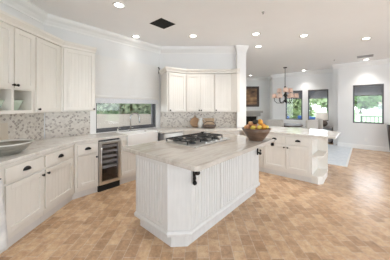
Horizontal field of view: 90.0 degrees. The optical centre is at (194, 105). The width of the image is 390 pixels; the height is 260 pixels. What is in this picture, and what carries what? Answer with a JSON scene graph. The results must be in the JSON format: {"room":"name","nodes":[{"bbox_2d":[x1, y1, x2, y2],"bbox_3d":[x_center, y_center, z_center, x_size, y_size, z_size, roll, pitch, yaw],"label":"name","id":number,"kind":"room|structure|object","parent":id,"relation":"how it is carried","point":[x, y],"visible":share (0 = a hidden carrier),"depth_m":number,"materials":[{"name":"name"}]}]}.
{"room":"kitchen","nodes":[
{"label":"kitchen","id":0,"kind":"room"},
{"bbox_2d":[0,2,43,140],"bbox_3d":[-2.640,-0.020,1.784,0.152,3.040,3.110,0,0,1],"label":"wall","id":1,"kind":"structure","parent":0,"point":[3,7],"depth_m":2.85,"materials":[{"name":"paint"}]},
{"bbox_2d":[0,21,34,113],"bbox_3d":[-2.360,-0.438,2.369,0.393,1.065,0.625,0,0,1],"label":"upper cabinet","id":2,"kind":"object","parent":1,"relation":"attached to","point":[17,46],"visible":0.99,"depth_m":2.41,"materials":[{"name":"beige paint"}]},
{"bbox_2d":[14,100,22,109],"bbox_3d":[-2.392,-0.011,2.557,0.216,0.132,0.216,0,0,41],"label":"bowl","id":3,"kind":"object","parent":2,"relation":"in","point":[17,103],"visible":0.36,"depth_m":2.54,"materials":[{"name":"green ceramic"}]},
{"bbox_2d":[0,10,96,53],"bbox_3d":[-2.172,-1.020,2.878,0.406,0.100,1.666,0,0,14],"label":"crown molding","id":4,"kind":"structure","parent":2,"relation":"attached to","point":[7,18],"depth_m":2.74,"materials":[{"name":"beige paint"}]},
{"bbox_2d":[0,113,43,140],"bbox_3d":[-2.556,0.307,2.101,0.012,0.495,2.345,0,0,1],"label":"tiled wall","id":5,"kind":"structure","parent":1,"relation":"attached to","point":[22,125],"depth_m":2.92,"materials":[{"name":"tile"}]},
{"bbox_2d":[34,36,60,112],"bbox_3d":[-2.353,-0.438,2.982,0.393,1.065,0.588,0,0,1],"label":"upper cabinet","id":6,"kind":"object","parent":1,"relation":"attached to","point":[47,92],"visible":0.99,"depth_m":2.92,"materials":[{"name":"beige paint"}]},
{"bbox_2d":[0,0,235,53],"bbox_3d":[-1.431,-1.455,3.243,1.837,0.170,6.040,0,0,37],"label":"trim","id":7,"kind":"structure","parent":1,"relation":"attached to","point":[25,7],"depth_m":3.94,"materials":[{"name":"paint"}]},
{"bbox_2d":[44,25,159,138],"bbox_3d":[-1.793,-0.020,4.266,0.150,3.040,2.588,0,0,41],"label":"wall","id":8,"kind":"structure","parent":0,"point":[104,48],"depth_m":4.18,"materials":[{"name":"paint"}]},
{"bbox_2d":[45,111,89,138],"bbox_3d":[-2.298,0.307,3.564,0.012,0.495,0.710,0,0,41],"label":"tiled wall","id":9,"kind":"structure","parent":8,"relation":"attached to","point":[57,124],"depth_m":3.52,"materials":[{"name":"tile"}]},
{"bbox_2d":[61,47,94,111],"bbox_3d":[-2.170,-0.438,3.430,0.373,1.065,0.693,0,0,41],"label":"upper cabinet","id":10,"kind":"object","parent":8,"relation":"attached to","point":[77,66],"visible":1,"depth_m":3.38,"materials":[{"name":"beige paint"}]},
{"bbox_2d":[90,68,158,133],"bbox_3d":[-1.548,-0.223,4.508,0.140,1.555,1.700,0,0,41],"label":"window","id":11,"kind":"structure","parent":8,"relation":"in","point":[93,114],"depth_m":4.42,"materials":[{"name":"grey metal"}]},
{"bbox_2d":[95,54,157,103],"bbox_3d":[-1.461,-0.537,4.436,0.035,0.965,1.545,0,0,41],"label":"roman shade","id":12,"kind":"object","parent":11,"relation":"attached to","point":[116,80],"visible":1,"depth_m":4.33,"materials":[{"name":"fabric"}]},
{"bbox_2d":[0,142,389,259],"bbox_3d":[-0.074,1.550,5.240,17.000,0.100,12.200,0,0,41],"label":"floor","id":13,"kind":"structure","parent":0,"point":[346,216],"depth_m":2.43,"materials":[{"name":"tile"}]},
{"bbox_2d":[0,154,45,253],"bbox_3d":[-2.219,1.048,2.221,0.678,0.905,0.532,0,0,1],"label":"base cabinet","id":14,"kind":"object","parent":13,"relation":"on","point":[23,180],"visible":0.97,"depth_m":2.19,"materials":[{"name":"beige paint"}]},
{"bbox_2d":[41,144,73,222],"bbox_3d":[-2.211,1.048,2.880,0.678,0.905,0.780,0,0,1],"label":"base cabinet","id":15,"kind":"object","parent":13,"relation":"on","point":[58,168],"visible":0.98,"depth_m":2.73,"materials":[{"name":"beige paint"}]},
{"bbox_2d":[72,141,97,199],"bbox_3d":[-2.087,1.048,3.320,0.643,0.905,0.635,0,0,41],"label":"base cabinet","id":16,"kind":"object","parent":13,"relation":"on","point":[85,153],"visible":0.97,"depth_m":3.22,"materials":[{"name":"beige paint"}]},
{"bbox_2d":[97,138,119,191],"bbox_3d":[-1.731,1.052,3.694,0.634,0.895,0.388,0,0,41],"label":"wine fridge","id":17,"kind":"object","parent":13,"relation":"on","point":[108,149],"visible":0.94,"depth_m":3.60,"materials":[{"name":"metal"}]},
{"bbox_2d":[102,143,116,147],"bbox_3d":[-1.707,0.726,3.673,0.378,0.048,0.344,0,0,41],"label":"shelf","id":18,"kind":"object","parent":17,"relation":"attached to","point":[111,144],"depth_m":3.58,"materials":[{"name":"grey metal"}]},
{"bbox_2d":[102,147,116,152],"bbox_3d":[-1.707,0.818,3.673,0.378,0.048,0.344,0,0,41],"label":"shelf","id":19,"kind":"object","parent":17,"relation":"attached to","point":[109,149],"depth_m":3.64,"materials":[{"name":"grey metal"}]},
{"bbox_2d":[102,152,116,158],"bbox_3d":[-1.707,0.910,3.673,0.378,0.048,0.344,0,0,41],"label":"shelf","id":20,"kind":"object","parent":17,"relation":"attached to","point":[110,154],"depth_m":3.63,"materials":[{"name":"grey metal"}]},
{"bbox_2d":[102,157,116,163],"bbox_3d":[-1.707,1.002,3.673,0.378,0.048,0.344,0,0,41],"label":"shelf","id":21,"kind":"object","parent":17,"relation":"attached to","point":[110,159],"depth_m":3.63,"materials":[{"name":"grey metal"}]},
{"bbox_2d":[102,162,116,168],"bbox_3d":[-1.707,1.094,3.673,0.378,0.048,0.344,0,0,41],"label":"shelf","id":22,"kind":"object","parent":17,"relation":"attached to","point":[110,164],"depth_m":3.61,"materials":[{"name":"grey metal"}]},
{"bbox_2d":[119,133,157,183],"bbox_3d":[-1.320,1.048,4.199,0.643,0.905,0.897,0,0,41],"label":"base cabinet","id":23,"kind":"object","parent":13,"relation":"on","point":[127,159],"visible":0.34,"depth_m":3.78,"materials":[{"name":"beige paint"}]},
{"bbox_2d":[158,131,182,140],"bbox_3d":[-0.605,1.050,4.569,0.519,0.900,0.505,0,0,-41],"label":"dishwasher","id":24,"kind":"object","parent":13,"relation":"on","point":[161,136],"visible":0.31,"depth_m":4.37,"materials":[{"name":"grey paint"}]},
{"bbox_2d":[134,149,259,246],"bbox_3d":[0.183,1.048,2.916,0.809,0.905,1.957,0,0,41],"label":"kitchen island","id":25,"kind":"object","parent":13,"relation":"on","point":[177,211],"visible":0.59,"depth_m":2.25,"materials":[{"name":"white paint"}]},
{"bbox_2d":[193,171,199,184],"bbox_3d":[0.009,0.713,1.937,0.055,0.235,0.283,0,0,-7],"label":"bracket","id":26,"kind":"object","parent":25,"relation":"attached to","point":[194,173],"visible":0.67,"depth_m":2.01,"materials":[{"name":"black metal"}]},
{"bbox_2d":[123,132,274,171],"bbox_3d":[0.179,0.570,2.913,1.300,0.050,1.983,0,0,41],"label":"island countertop","id":27,"kind":"structure","parent":25,"relation":"on","point":[197,159],"depth_m":2.39,"materials":[{"name":"beige stone"}]},
{"bbox_2d":[165,132,230,147],"bbox_3d":[0.073,0.506,3.081,0.620,0.078,0.900,0,0,41],"label":"gas cooktop","id":28,"kind":"object","parent":27,"relation":"in","point":[202,138],"visible":0.99,"depth_m":2.93,"materials":[{"name":"metal"}]},
{"bbox_2d":[242,126,270,140],"bbox_3d":[0.972,0.447,3.100,0.452,0.197,0.452,0,0,41],"label":"fruit bowl","id":29,"kind":"object","parent":27,"relation":"on","point":[252,134],"visible":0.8,"depth_m":2.95,"materials":[{"name":"brown wood"}]},
{"bbox_2d":[257,143,273,154],"bbox_3d":[1.166,0.713,3.229,0.283,0.235,0.055,0,0,41],"label":"bracket","id":30,"kind":"object","parent":25,"relation":"attached to","point":[272,144],"visible":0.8,"depth_m":3.28,"materials":[{"name":"black metal"}]},
{"bbox_2d":[183,131,212,134],"bbox_3d":[0.072,1.048,4.837,0.695,0.905,0.586,0,0,0],"label":"base cabinet","id":31,"kind":"object","parent":13,"relation":"on","point":[184,132],"visible":0.02,"depth_m":4.60,"materials":[{"name":"beige paint"}]},
{"bbox_2d":[246,111,262,125],"bbox_3d":[2.450,0.875,10.325,2.400,1.250,0.550,0,0,0],"label":"fireplace","id":32,"kind":"object","parent":13,"relation":"on","point":[250,115],"visible":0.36,"depth_m":10.34,"materials":[{"name":"stone"}]},
{"bbox_2d":[246,111,262,112],"bbox_3d":[2.450,0.305,10.410,2.240,0.110,0.380,0,0,0],"label":"mantel shelf","id":33,"kind":"object","parent":32,"relation":"attached to","point":[246,111],"depth_m":10.22,"materials":[{"name":"wood"}]},
{"bbox_2d":[259,146,263,171],"bbox_3d":[1.627,1.048,4.700,0.273,0.905,0.676,0,0,41],"label":"base cabinet","id":34,"kind":"object","parent":13,"relation":"on","point":[261,157],"visible":0.12,"depth_m":4.41,"materials":[{"name":"beige paint"}]},
{"bbox_2d":[264,133,310,182],"bbox_3d":[2.085,1.048,4.301,0.932,0.905,0.676,0,0,41],"label":"base cabinet","id":35,"kind":"object","parent":13,"relation":"on","point":[290,155],"visible":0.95,"depth_m":4.03,"materials":[{"name":"beige paint"}]},
{"bbox_2d":[238,126,340,138],"bbox_3d":[2.080,0.575,4.552,2.070,0.039,1.306,0,0,41],"label":"countertop","id":36,"kind":"structure","parent":35,"relation":"on","point":[320,133],"depth_m":4.11,"materials":[{"name":"white stone"}]},
{"bbox_2d":[305,126,332,143],"bbox_3d":[5.213,1.180,8.181,0.960,0.640,0.417,0,0,41],"label":"console table","id":37,"kind":"object","parent":13,"relation":"on","point":[325,127],"visible":0.16,"depth_m":7.81,"materials":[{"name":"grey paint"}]},
{"bbox_2d":[315,113,327,126],"bbox_3d":[5.273,0.570,8.113,0.450,0.580,0.450,0,0,41],"label":"table lamp","id":38,"kind":"object","parent":37,"relation":"on","point":[324,116],"visible":0.66,"depth_m":7.93,"materials":[{"name":"white fabric"}]},
{"bbox_2d":[311,137,327,184],"bbox_3d":[2.542,1.048,3.966,0.190,0.905,0.660,0,0,41],"label":"shelf","id":39,"kind":"object","parent":13,"relation":"on","point":[319,146],"visible":0.94,"depth_m":4.00,"materials":[{"name":"beige paint"}]},
{"bbox_2d":[328,144,352,166],"bbox_3d":[3.188,1.494,7.305,4.140,0.012,3.080,0,0,41],"label":"rug","id":40,"kind":"object","parent":13,"relation":"on","point":[337,155],"visible":0.24,"depth_m":5.87,"materials":[{"name":"fabric"}]},
{"bbox_2d":[267,119,283,126],"bbox_3d":[3.026,0.986,7.147,0.572,1.002,0.630,0,0,39],"label":"dining chair","id":41,"kind":"object","parent":40,"relation":"on","point":[270,122],"visible":0.19,"depth_m":6.89,"materials":[{"name":"fabric"}]},
{"bbox_2d":[284,123,302,126],"bbox_3d":[3.643,1.113,7.903,1.300,0.750,1.300,0,0,41],"label":"dining table","id":42,"kind":"object","parent":40,"relation":"on","point":[285,124],"visible":0.37,"depth_m":7.38,"materials":[{"name":"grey wood"}]},
{"bbox_2d":[306,120,317,128],"bbox_3d":[3.990,0.986,7.083,0.572,1.002,0.630,0,0,-23],"label":"dining chair","id":43,"kind":"object","parent":40,"relation":"on","point":[310,124],"visible":0.2,"depth_m":6.78,"materials":[{"name":"fabric"}]},
{"bbox_2d":[316,118,322,129],"bbox_3d":[4.555,0.986,7.623,0.630,1.002,0.572,0,0,17],"label":"dining chair","id":44,"kind":"object","parent":40,"relation":"on","point":[320,121],"visible":0.19,"depth_m":7.30,"materials":[{"name":"fabric"}]},
{"bbox_2d":[386,123,389,148],"bbox_3d":[6.207,1.020,6.051,0.410,0.960,0.410,0,0,41],"label":"pedestal planter","id":45,"kind":"object","parent":13,"relation":"on","point":[388,124],"visible":1,"depth_m":6.08,"materials":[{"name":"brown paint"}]},
{"bbox_3d":[-2.217,1.047,1.637,0.695,0.905,0.625,0,0,1],"label":"base cabinet","id":46,"kind":"object","parent":13,"relation":"on","visible":0},
{"bbox_2d":[0,179,8,252],"bbox_3d":[-1.857,1.055,1.748,0.029,0.700,0.366,0,0,1],"label":"tea towel","id":47,"kind":"object","parent":46,"relation":"hanging from","point":[4,245],"visible":1,"depth_m":1.88,"materials":[{"name":"fabric"}]},
{"bbox_2d":[0,127,240,166],"bbox_3d":[-1.127,0.575,3.388,1.982,0.039,5.514,0,0,41],"label":"countertop","id":48,"kind":"structure","parent":46,"relation":"on","point":[42,146],"depth_m":3.20,"materials":[{"name":"beige stone"}]},
{"bbox_2d":[0,123,7,139],"bbox_3d":[-2.526,0.389,2.369,0.034,0.327,0.520,0,0,1],"label":"serving board","id":49,"kind":"object","parent":48,"relation":"on","point":[3,126],"visible":0.55,"depth_m":2.57,"materials":[{"name":"beige wood"}]},
{"bbox_2d":[0,138,34,155],"bbox_3d":[-2.200,0.488,2.275,0.514,0.133,0.514,0,0,41],"label":"serving bowl","id":50,"kind":"object","parent":48,"relation":"on","point":[8,146],"visible":1,"depth_m":2.25,"materials":[{"name":"grey ceramic"}]},
{"bbox_2d":[129,113,140,130],"bbox_3d":[-1.366,0.352,4.437,0.247,0.406,0.055,0,0,-22],"label":"faucet","id":51,"kind":"object","parent":48,"relation":"on","point":[132,113],"visible":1,"depth_m":4.41,"materials":[{"name":"silver metal"}]},
{"bbox_2d":[116,129,156,145],"bbox_3d":[-1.242,0.708,4.189,0.490,0.335,0.736,0,0,41],"label":"farmhouse sink","id":52,"kind":"object","parent":48,"relation":"in","point":[143,136],"visible":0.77,"depth_m":4.05,"materials":[{"name":"white ceramic"}]},
{"bbox_2d":[190,115,198,126],"bbox_3d":[0.000,0.398,5.064,0.260,0.310,0.079,0,0,0],"label":"cutting board","id":53,"kind":"object","parent":48,"relation":"on","point":[194,121],"visible":0.82,"depth_m":5.04,"materials":[{"name":"brown wood"}]},
{"bbox_2d":[198,118,204,127],"bbox_3d":[0.151,0.430,4.978,0.171,0.250,0.144,0,0,-35],"label":"jug","id":54,"kind":"object","parent":48,"relation":"on","point":[200,122],"visible":0.98,"depth_m":4.92,"materials":[{"name":"white ceramic"}]},
{"bbox_2d":[202,118,213,124],"bbox_3d":[0.330,0.436,5.065,0.340,0.236,0.058,0,0,0],"label":"cutting board","id":55,"kind":"object","parent":48,"relation":"on","point":[205,119],"visible":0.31,"depth_m":5.07,"materials":[{"name":"brown wood"}]},
{"bbox_2d":[203,121,215,128],"bbox_3d":[0.360,0.466,4.860,0.351,0.178,0.202,0,0,0],"label":"bread basket","id":56,"kind":"object","parent":48,"relation":"on","point":[208,126],"visible":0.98,"depth_m":4.79,"materials":[{"name":"brown wicker"}]},
{"bbox_2d":[160,54,235,131],"bbox_3d":[0.050,-0.020,5.220,2.060,3.040,0.160,0,0,0],"label":"wall","id":57,"kind":"structure","parent":0,"point":[185,61],"depth_m":5.14,"materials":[{"name":"paint"}]},
{"bbox_2d":[161,72,185,111],"bbox_3d":[-0.564,-0.323,4.804,0.683,0.935,0.631,0,0,0],"label":"upper cabinet","id":58,"kind":"object","parent":57,"relation":"attached to","point":[173,85],"visible":1,"depth_m":4.65,"materials":[{"name":"beige paint"}]},
{"bbox_2d":[159,66,239,74],"bbox_3d":[0.065,-0.850,4.663,2.016,0.100,0.613,0,0,5],"label":"crown molding","id":59,"kind":"structure","parent":58,"relation":"attached to","point":[165,69],"depth_m":4.75,"materials":[{"name":"beige paint"}]},
{"bbox_2d":[160,110,235,126],"bbox_3d":[0.083,0.328,5.134,1.985,0.455,0.012,0,0,0],"label":"tiled wall","id":60,"kind":"structure","parent":57,"relation":"attached to","point":[167,119],"depth_m":5.13,"materials":[{"name":"tile"}]},
{"bbox_2d":[186,74,213,111],"bbox_3d":[0.130,-0.323,4.932,0.696,0.935,0.376,0,0,0],"label":"upper cabinet","id":61,"kind":"object","parent":57,"relation":"attached to","point":[199,87],"visible":1,"depth_m":4.79,"materials":[{"name":"beige paint"}]},
{"bbox_2d":[214,73,239,111],"bbox_3d":[0.778,-0.323,4.910,0.593,0.935,0.420,0,0,0],"label":"upper cabinet","id":62,"kind":"object","parent":57,"relation":"attached to","point":[226,86],"visible":1,"depth_m":4.78,"materials":[{"name":"beige paint"}]},
{"bbox_2d":[236,53,245,135],"bbox_3d":[1.195,-0.020,5.200,0.230,3.040,0.400,0,0,0],"label":"column","id":63,"kind":"structure","parent":57,"relation":"attached to","point":[240,57],"depth_m":5.00,"materials":[{"name":"paint"}]},
{"bbox_2d":[235,45,248,52],"bbox_3d":[1.195,-1.455,5.170,0.350,0.170,0.460,0,0,0],"label":"trim","id":64,"kind":"structure","parent":57,"relation":"attached to","point":[238,48],"depth_m":4.96,"materials":[{"name":"paint"}]},
{"bbox_2d":[27,0,389,76],"bbox_3d":[-0.074,-1.600,5.240,17.000,0.120,12.200,0,0,41],"label":"ceiling","id":65,"kind":"structure","parent":0,"point":[336,29],"depth_m":3.69,"materials":[{"name":"paint"}]},
{"bbox_2d":[112,2,125,8],"bbox_3d":[-1.160,-1.536,2.976,0.196,0.008,0.196,0,0,41],"label":"recessed light","id":66,"kind":"object","parent":65,"relation":"in","point":[119,5],"visible":1,"depth_m":2.98,"materials":[{"name":"white plastic"}]},
{"bbox_2d":[150,18,174,28],"bbox_3d":[-0.607,-1.535,3.648,0.340,0.010,0.340,0,0,41],"label":"ceiling vent","id":67,"kind":"object","parent":65,"relation":"in","point":[162,23],"visible":1,"depth_m":3.63,"materials":[{"name":"black metal"}]},
{"bbox_2d":[272,67,298,102],"bbox_3d":[3.601,-0.825,7.794,0.948,1.430,0.979,0,0,41],"label":"chandelier","id":68,"kind":"object","parent":65,"relation":"hanging from","point":[291,94],"visible":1,"depth_m":7.73,"materials":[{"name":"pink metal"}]},
{"bbox_2d":[357,54,373,57],"bbox_3d":[5.259,-1.534,6.029,0.380,0.012,0.300,0,0,41],"label":"ceiling vent","id":69,"kind":"object","parent":65,"relation":"in","point":[371,55],"visible":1,"depth_m":6.03,"materials":[{"name":"grey paint"}]},
{"bbox_2d":[246,80,269,124],"bbox_3d":[1.290,-0.020,10.675,5.580,3.040,0.150,0,0,0],"label":"wall","id":70,"kind":"structure","parent":0,"point":[264,85],"depth_m":10.60,"materials":[{"name":"paint"}]},
{"bbox_2d":[246,86,258,106],"bbox_3d":[2.750,-0.510,10.575,1.452,1.100,0.050,0,0,0],"label":"framed picture","id":71,"kind":"object","parent":70,"relation":"attached to","point":[252,92],"visible":0.46,"depth_m":10.58,"materials":[{"name":"brown wood"}]},
{"bbox_2d":[246,69,332,79],"bbox_3d":[2.487,-1.465,10.142,7.629,0.150,1.937,0,0,20],"label":"trim","id":72,"kind":"structure","parent":70,"relation":"attached to","point":[270,77],"depth_m":9.05,"materials":[{"name":"paint"}]},
{"bbox_2d":[270,78,272,118],"bbox_3d":[4.006,-0.020,10.219,0.073,3.040,1.069,0,0,12],"label":"wall","id":73,"kind":"structure","parent":0,"point":[271,80],"depth_m":10.07,"materials":[{"name":"paint"}]},
{"bbox_2d":[273,73,332,127],"bbox_3d":[4.927,-0.020,8.873,2.700,3.040,0.150,0,0,41],"label":"wall","id":74,"kind":"structure","parent":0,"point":[304,83],"depth_m":8.80,"materials":[{"name":"paint"}]},
{"bbox_2d":[286,90,301,119],"bbox_3d":[4.624,-0.040,9.104,0.720,1.340,0.080,0,0,41],"label":"window","id":75,"kind":"structure","parent":74,"relation":"attached to","point":[299,90],"depth_m":8.97,"materials":[{"name":"brown metal"}]},
{"bbox_2d":[287,92,300,98],"bbox_3d":[4.670,-0.505,9.156,0.680,0.360,0.050,0,0,41],"label":"screen","id":76,"kind":"object","parent":75,"relation":"attached to","point":[299,93],"visible":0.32,"depth_m":9.07,"materials":[{"name":"grey fabric"}]},
{"bbox_2d":[308,89,327,120],"bbox_3d":[5.348,-0.040,8.473,0.760,1.340,0.080,0,0,41],"label":"window","id":77,"kind":"structure","parent":74,"relation":"attached to","point":[320,89],"depth_m":8.50,"materials":[{"name":"brown metal"}]},
{"bbox_2d":[309,90,326,98],"bbox_3d":[5.394,-0.505,8.525,0.720,0.360,0.050,0,0,41],"label":"screen","id":78,"kind":"object","parent":77,"relation":"attached to","point":[312,94],"visible":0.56,"depth_m":8.54,"materials":[{"name":"grey fabric"}]},
{"bbox_2d":[333,69,337,144],"bbox_3d":[5.598,-0.020,7.703,0.150,3.040,0.730,0,0,41],"label":"wall","id":79,"kind":"structure","parent":0,"point":[335,71],"depth_m":7.43,"materials":[{"name":"paint"}]},
{"bbox_2d":[300,109,381,122],"bbox_3d":[63.365,1.700,37.649,74.000,0.100,119.950,0,0,41],"label":"lawn","id":80,"kind":"structure","parent":0,"point":[357,115],"depth_m":33.87,"materials":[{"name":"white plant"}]},
{"bbox_2d":[287,99,315,118],"bbox_3d":[6.911,0.354,14.188,3.210,2.757,3.588,0,0,41],"label":"tree","id":81,"kind":"object","parent":80,"relation":"on","point":[293,108],"visible":0.36,"depth_m":13.41,"materials":[{"name":"green plant"}]},
{"bbox_2d":[310,98,326,108],"bbox_3d":[23.601,-0.933,34.159,6.893,5.274,6.424,0,0,41],"label":"tree","id":82,"kind":"object","parent":80,"relation":"on","point":[322,103],"visible":0.27,"depth_m":33.33,"materials":[{"name":"green plant"}]},
{"bbox_2d":[355,95,381,113],"bbox_3d":[36.231,-1.410,42.456,6.817,6.213,7.788,0,0,-13],"label":"tree","id":83,"kind":"object","parent":80,"relation":"on","point":[361,102],"visible":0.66,"depth_m":40.37,"materials":[{"name":"green plant"}]},
{"bbox_2d":[356,102,381,112],"bbox_3d":[48.099,-0.040,50.269,11.000,3.400,8.000,0,0,41],"label":"house","id":84,"kind":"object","parent":80,"relation":"on","point":[378,109],"visible":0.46,"depth_m":48.70,"materials":[{"name":"white paint"}]},
{"bbox_2d":[338,63,389,146],"bbox_3d":[7.238,-0.020,5.689,4.970,3.040,0.150,0,0,41],"label":"wall","id":85,"kind":"structure","parent":0,"point":[352,133],"depth_m":6.84,"materials":[{"name":"paint"}]},
{"bbox_2d":[332,58,389,68],"bbox_3d":[7.101,-1.465,5.646,5.120,0.150,0.095,0,0,41],"label":"trim","id":86,"kind":"structure","parent":85,"relation":"attached to","point":[380,61],"depth_m":6.76,"materials":[{"name":"paint"}]},
{"bbox_2d":[338,142,389,151],"bbox_3d":[7.184,1.425,5.626,4.970,0.150,0.016,0,0,41],"label":"baseboard","id":87,"kind":"structure","parent":85,"relation":"attached to","point":[358,146],"depth_m":6.74,"materials":[{"name":"paint"}]},
{"bbox_2d":[353,84,383,123],"bbox_3d":[5.982,-0.070,6.751,0.800,1.340,0.080,0,0,41],"label":"window","id":88,"kind":"structure","parent":85,"relation":"in","point":[354,86],"depth_m":6.66,"materials":[{"name":"brown metal"}]},
{"bbox_2d":[355,85,381,95],"bbox_3d":[6.028,-0.535,6.804,0.760,0.360,0.050,0,0,41],"label":"window shade","id":89,"kind":"object","parent":88,"relation":"attached to","point":[360,90],"visible":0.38,"depth_m":6.79,"materials":[{"name":"grey fabric"}]},
{"label":"outside","id":90,"kind":"structure","parent":0,"visible":0},
{"bbox_3d":[10.577,1.600,5.583,15.400,0.100,2.280,0,0,41],"label":"patio","id":91,"kind":"object","parent":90,"visible":0},
{"bbox_2d":[360,115,381,121],"bbox_3d":[10.970,1.000,6.620,8.170,1.100,0.050,0,0,41],"label":"railing","id":92,"kind":"object","parent":91,"relation":"on","point":[361,116],"visible":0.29,"depth_m":9.12,"materials":[{"name":"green metal"}]},
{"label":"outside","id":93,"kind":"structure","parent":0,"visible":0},
{"bbox_3d":[-7.007,1.710,18.056,25.700,0.180,42.000,0,0,41],"label":"garden","id":94,"kind":"object","parent":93,"visible":0},
{"bbox_2d":[97,114,150,127],"bbox_3d":[-3.300,0.975,7.300,7.400,1.350,0.200,0,0,0],"label":"wall","id":95,"kind":"structure","parent":94,"relation":"on","point":[103,120],"depth_m":7.20,"materials":[{"name":"paint"}]},
{"bbox_2d":[97,103,150,113],"bbox_3d":[-2.524,0.009,7.754,5.715,3.182,0.792,0,0,0],"label":"hedge","id":96,"kind":"object","parent":94,"relation":"on","point":[102,108],"visible":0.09,"depth_m":7.62,"materials":[{"name":"green plant"}]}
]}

